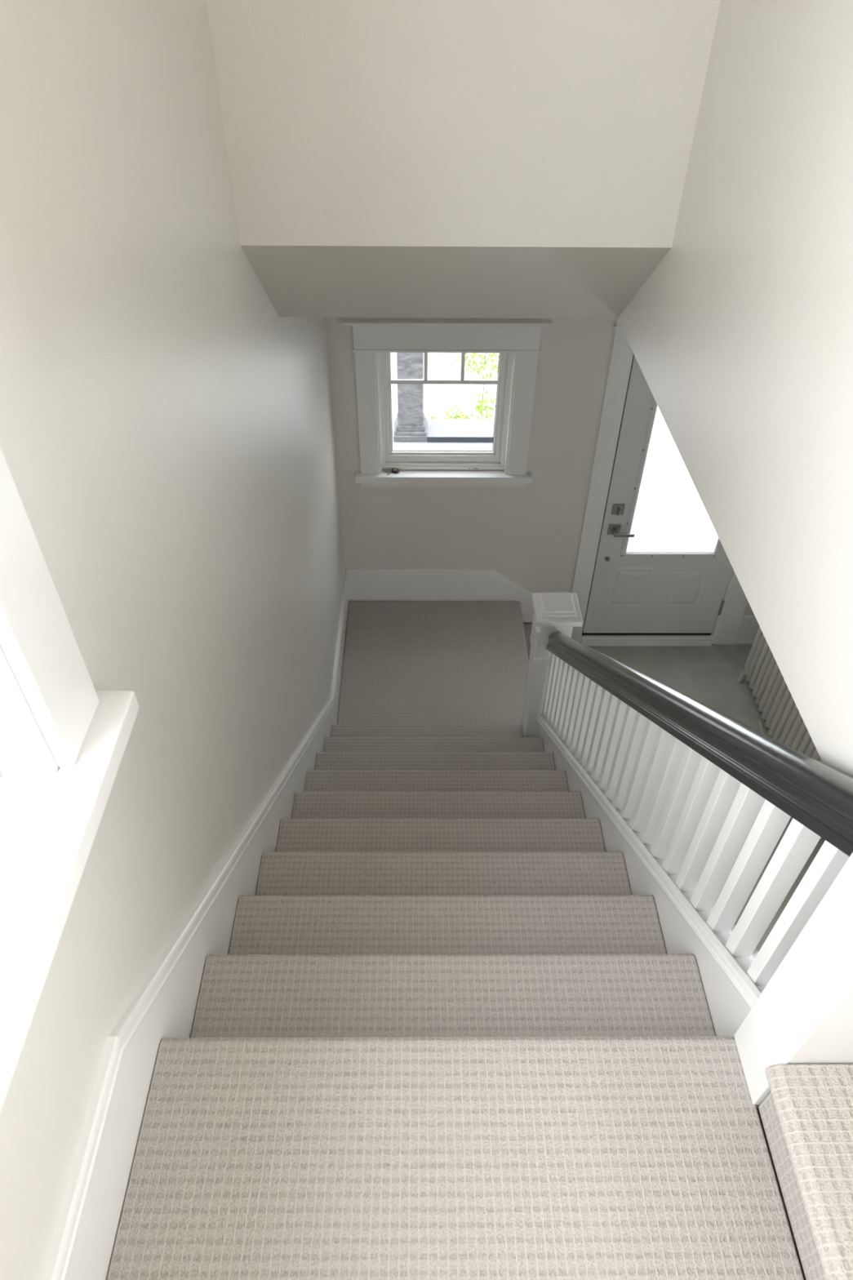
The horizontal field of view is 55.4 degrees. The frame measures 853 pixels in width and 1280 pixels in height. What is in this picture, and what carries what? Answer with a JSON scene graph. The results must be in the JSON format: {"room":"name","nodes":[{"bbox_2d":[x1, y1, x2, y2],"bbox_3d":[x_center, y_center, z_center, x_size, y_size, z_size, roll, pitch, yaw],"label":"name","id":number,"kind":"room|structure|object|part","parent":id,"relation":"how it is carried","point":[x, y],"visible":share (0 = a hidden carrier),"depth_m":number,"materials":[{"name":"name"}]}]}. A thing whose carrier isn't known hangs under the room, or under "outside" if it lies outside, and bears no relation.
{"room":"home staircase","nodes":[
{"label":"home staircase","id":0,"kind":"room"},
{"bbox_2d":[0,0,345,1279],"bbox_3d":[-0.553,-0.301,2.014,0.160,5.197,4.849,0,43,0],"label":"wall","id":1,"kind":"structure","parent":0,"point":[167,443],"depth_m":1.36,"materials":[{"name":"beige paint"}]},
{"bbox_2d":[0,446,139,1111],"bbox_3d":[-0.500,0.100,0.216,0.206,1.430,1.380,0,43,0],"label":"window","id":2,"kind":"structure","parent":1,"relation":"in","point":[51,815],"depth_m":0.94,"materials":[{"name":"white paint"}]},
{"bbox_3d":[-0.452,-0.311,0.668,0.020,1.178,0.115,0,43,0],"label":"casing","id":3,"kind":"part","parent":2,"relation":"part of","materials":[{"name":"white paint"}]},
{"bbox_3d":[-0.479,0.550,0.630,0.156,0.037,1.380,0,43,0],"label":"sill","id":4,"kind":"part","parent":2,"relation":"part of","materials":[{"name":"white paint"}]},
{"bbox_2d":[41,570,349,1279],"bbox_3d":[-0.472,0.607,2.829,0.018,2.257,4.517,0,43,0],"label":"baseboard","id":5,"kind":"structure","parent":1,"relation":"attached to","point":[165,1005],"depth_m":1.32,"materials":[{"name":"white paint"}]},
{"bbox_2d":[425,413,438,419],"bbox_3d":[0.022,-1.984,8.439,0.213,0.780,0.189,0,43,0],"label":"shrub","id":6,"kind":"object","parent":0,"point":[428,415],"visible":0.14,"depth_m":8.26,"materials":[{"name":"green plant"}]},
{"bbox_2d":[391,419,493,449],"bbox_3d":[0.765,-1.104,7.070,7.500,1.350,0.800,0,43,0],"label":"wall","id":7,"kind":"structure","parent":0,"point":[396,445],"depth_m":6.58,"materials":[{"name":"white paint"}]},
{"bbox_2d":[393,352,427,441],"bbox_3d":[-0.122,-2.608,5.889,0.280,2.449,0.280,0,43,0],"label":"porch column","id":8,"kind":"structure","parent":7,"relation":"on","point":[411,422],"depth_m":6.43,"materials":[{"name":"grey stone"}]},
{"bbox_2d":[427,418,494,442],"bbox_3d":[1.863,-1.730,6.727,3.710,0.050,0.308,0,43,0],"label":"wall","id":9,"kind":"structure","parent":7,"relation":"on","point":[439,430],"depth_m":6.66,"materials":[{"name":"grey paint"}]},
{"bbox_2d":[442,404,469,418],"bbox_3d":[0.294,-2.043,8.468,0.284,0.832,0.268,17,45,17],"label":"shrub","id":10,"kind":"object","parent":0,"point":[461,416],"visible":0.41,"depth_m":8.25,"materials":[{"name":"green plant"}]},
{"bbox_2d":[240,245,671,318],"bbox_3d":[0.074,-1.030,2.356,1.098,0.352,0.465,0,43,0],"label":"ceiling","id":11,"kind":"structure","parent":0,"point":[298,281],"depth_m":2.29,"materials":[{"name":"grey paint"}]},
{"bbox_2d":[206,0,720,247],"bbox_3d":[0.083,-1.820,1.394,1.098,2.115,0.120,0,43,0],"label":"wall","id":12,"kind":"structure","parent":0,"point":[527,123],"depth_m":1.88,"materials":[{"name":"beige paint"}]},
{"bbox_2d":[450,352,498,417],"bbox_3d":[0.654,-3.047,9.256,0.812,1.246,0.804,-20,46,-21],"label":"tree","id":13,"kind":"object","parent":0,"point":[473,354],"visible":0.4,"depth_m":9.02,"materials":[{"name":"green plant"}]},
{"bbox_3d":[0.657,-2.917,9.370,0.016,0.900,0.014,10,44,10],"label":"stem","id":14,"kind":"part","parent":13,"relation":"part of","materials":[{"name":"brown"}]},
{"bbox_2d":[468,389,495,418],"bbox_3d":[0.650,-2.328,8.836,0.359,0.758,0.382,15,45,15],"label":"shrub","id":15,"kind":"object","parent":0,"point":[480,406],"visible":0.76,"depth_m":8.65,"materials":[{"name":"green plant"}]},
{"bbox_2d":[325,317,754,634],"bbox_3d":[0.957,-1.088,4.481,2.900,3.031,0.170,0,43,0],"label":"wall","id":16,"kind":"structure","parent":0,"point":[531,535],"depth_m":4.62,"materials":[{"name":"beige paint"}]},
{"bbox_2d":[346,568,533,623],"bbox_3d":[0.210,-0.123,5.237,1.397,0.822,0.018,0,43,0],"label":"baseboard","id":17,"kind":"structure","parent":16,"relation":"attached to","point":[363,584],"depth_m":5.04,"materials":[{"name":"white paint"}]},
{"bbox_2d":[342,319,551,487],"bbox_3d":[0.096,-1.231,4.271,1.010,0.930,0.158,0,43,0],"label":"window","id":18,"kind":"structure","parent":16,"relation":"in","point":[517,342],"depth_m":4.21,"materials":[{"name":"white paint"}]},
{"bbox_3d":[-0.310,-1.178,4.260,0.101,0.696,0.019,0,43,0],"label":"casing","id":19,"kind":"part","parent":18,"relation":"part of","materials":[{"name":"white paint"}]},
{"bbox_2d":[383,468,399,475],"bbox_3d":[-0.193,-0.934,4.498,0.083,0.015,0.041,-11,44,-12],"label":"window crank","id":20,"kind":"object","parent":18,"relation":"on","point":[393,470],"visible":1,"depth_m":4.50,"materials":[{"name":"black metal"}]},
{"bbox_3d":[0.096,-0.908,4.515,0.980,0.040,0.080,0,43,0],"label":"sill","id":21,"kind":"part","parent":18,"relation":"part of","materials":[{"name":"white paint"}]},
{"bbox_3d":[0.094,-1.244,4.314,0.636,0.654,0.047,0,43,0],"label":"sash","id":22,"kind":"part","parent":18,"relation":"part of","materials":[{"name":"white paint"}]},
{"bbox_3d":[0.099,-1.528,3.924,1.010,0.024,0.044,0,43,0],"label":"header crown","id":23,"kind":"part","parent":18,"relation":"part of","materials":[{"name":"white paint"}]},
{"bbox_3d":[0.502,-1.177,4.267,0.106,0.696,0.019,0,43,0],"label":"casing","id":24,"kind":"part","parent":18,"relation":"part of","materials":[{"name":"white paint"}]},
{"bbox_2d":[571,318,748,646],"bbox_3d":[1.475,-0.854,4.644,1.200,2.272,0.253,0,43,0],"label":"door","id":25,"kind":"structure","parent":16,"relation":"in","point":[653,567],"depth_m":4.84,"materials":[{"name":"white paint"}]},
{"bbox_3d":[0.964,-0.749,4.658,0.100,2.092,0.029,0,43,0],"label":"casing","id":26,"kind":"part","parent":25,"relation":"part of","materials":[{"name":"white paint"}]},
{"bbox_3d":[1.097,-0.646,4.743,0.068,0.070,0.010,0,43,0],"label":"handle","id":27,"kind":"part","parent":25,"relation":"part of","materials":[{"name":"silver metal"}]},
{"bbox_3d":[1.147,-0.622,4.722,0.119,0.022,0.058,0,43,0],"label":"lever","id":28,"kind":"part","parent":25,"relation":"part of","materials":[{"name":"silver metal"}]},
{"bbox_3d":[1.265,-0.321,5.046,0.244,0.320,0.008,0,43,0],"label":"embossed panel","id":29,"kind":"part","parent":25,"relation":"part of","materials":[{"name":"white paint"}]},
{"bbox_3d":[1.460,-0.928,4.489,0.579,1.164,0.006,0,43,0],"label":"lite frame","id":30,"kind":"part","parent":25,"relation":"part of","materials":[{"name":"white paint"}]},
{"bbox_3d":[1.460,-0.939,4.504,0.527,1.087,0.006,0,43,0],"label":"frosted pane","id":31,"kind":"part","parent":25,"relation":"part of","materials":[{"name":"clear glass"}]},
{"bbox_3d":[1.610,-0.321,5.049,0.242,0.320,0.008,0,43,0],"label":"embossed panel","id":32,"kind":"part","parent":25,"relation":"part of","materials":[{"name":"white paint"}]},
{"bbox_3d":[1.977,-0.747,4.667,0.117,2.092,0.029,0,43,0],"label":"casing","id":33,"kind":"part","parent":25,"relation":"part of","materials":[{"name":"white paint"}]},
{"bbox_2d":[733,615,759,644],"bbox_3d":[2.138,-0.065,5.302,0.221,0.230,0.022,0,43,0],"label":"baseboard","id":34,"kind":"structure","parent":16,"relation":"attached to","point":[749,626],"depth_m":5.30,"materials":[{"name":"white paint"}]},
{"bbox_2d":[587,644,825,951],"bbox_3d":[0.880,1.583,3.760,3.060,0.120,4.849,0,43,0],"label":"floor","id":35,"kind":"structure","parent":0,"point":[709,676],"depth_m":5.15,"materials":[{"name":"grey stone"}]},
{"bbox_2d":[106,601,804,1279],"bbox_3d":[0.070,0.740,2.957,1.079,2.197,4.495,0,43,0],"label":"staircase","id":36,"kind":"structure","parent":35,"relation":"on","point":[443,1032],"depth_m":1.38,"materials":[{"name":"beige carpet"}]},
{"bbox_2d":[520,592,852,1104],"bbox_3d":[0.575,0.389,2.556,0.198,3.262,2.340,0,43,0],"label":"stair railing","id":37,"kind":"object","parent":36,"relation":"on","point":[674,784],"visible":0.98,"depth_m":1.57,"materials":[{"name":"white paint"}]},
{"bbox_3d":[0.488,-0.022,3.637,0.018,0.143,0.126,0,43,0],"label":"plate","id":38,"kind":"part","parent":37,"relation":"part of","materials":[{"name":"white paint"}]},
{"bbox_3d":[0.561,0.372,3.997,0.170,1.335,0.166,0,43,0],"label":"newel post","id":39,"kind":"part","parent":37,"relation":"part of","materials":[{"name":"white paint"}]},
{"bbox_3d":[0.572,0.488,2.612,0.074,1.593,2.044,0,43,0],"label":"shoe rail","id":40,"kind":"part","parent":37,"relation":"part of","materials":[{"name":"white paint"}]},
{"bbox_3d":[0.576,0.125,2.277,0.074,1.652,2.046,0,43,0],"label":"handrail","id":41,"kind":"part","parent":37,"relation":"part of","materials":[{"name":"black paint"}]},
{"bbox_3d":[0.587,0.344,1.016,0.106,1.020,0.110,0,43,0],"label":"newel post","id":42,"kind":"part","parent":37,"relation":"part of","materials":[{"name":"white paint"}]},
{"bbox_2d":[523,623,532,661],"bbox_3d":[0.701,0.350,4.872,0.267,0.183,1.157,0,43,0],"label":"staircase","id":43,"kind":"structure","parent":35,"relation":"on","point":[527,627],"depth_m":5.15,"materials":[{"name":"beige carpet"}]},
{"bbox_2d":[737,626,822,763],"bbox_3d":[2.079,0.385,4.475,0.223,0.691,1.173,0,43,0],"label":"radiator","id":44,"kind":"object","parent":35,"relation":"on","point":[784,722],"visible":0.22,"depth_m":4.64,"materials":[{"name":"grey metal"}]},
{"bbox_2d":[617,0,852,777],"bbox_3d":[0.691,-1.688,1.516,0.120,2.466,3.376,0,43,0],"label":"wall","id":45,"kind":"structure","parent":0,"point":[740,337],"depth_m":1.45,"materials":[{"name":"beige paint"}]},
{"bbox_2d":[756,1106,806,1279],"bbox_3d":[1.628,1.225,1.052,2.170,0.290,1.042,0,43,0],"label":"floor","id":46,"kind":"structure","parent":0,"point":[757,1108],"depth_m":1.24,"materials":[{"name":"grey"}]},
{"bbox_2d":[759,1063,852,1279],"bbox_3d":[1.607,0.837,0.703,2.200,0.732,1.030,0,43,0],"label":"staircase","id":47,"kind":"structure","parent":46,"relation":"on","point":[806,1114],"depth_m":1.14,"materials":[{"name":"beige carpet"}]},
{"label":"outside","id":48,"kind":"structure","parent":0,"visible":0},
{"bbox_2d":[390,352,499,419],"bbox_3d":[0.458,-6.917,14.486,30.000,0.150,22.451,0,43,0],"label":"sky","id":49,"kind":"structure","parent":48,"point":[437,398],"depth_m":10.33,"materials":[{"name":"white"}]}
]}

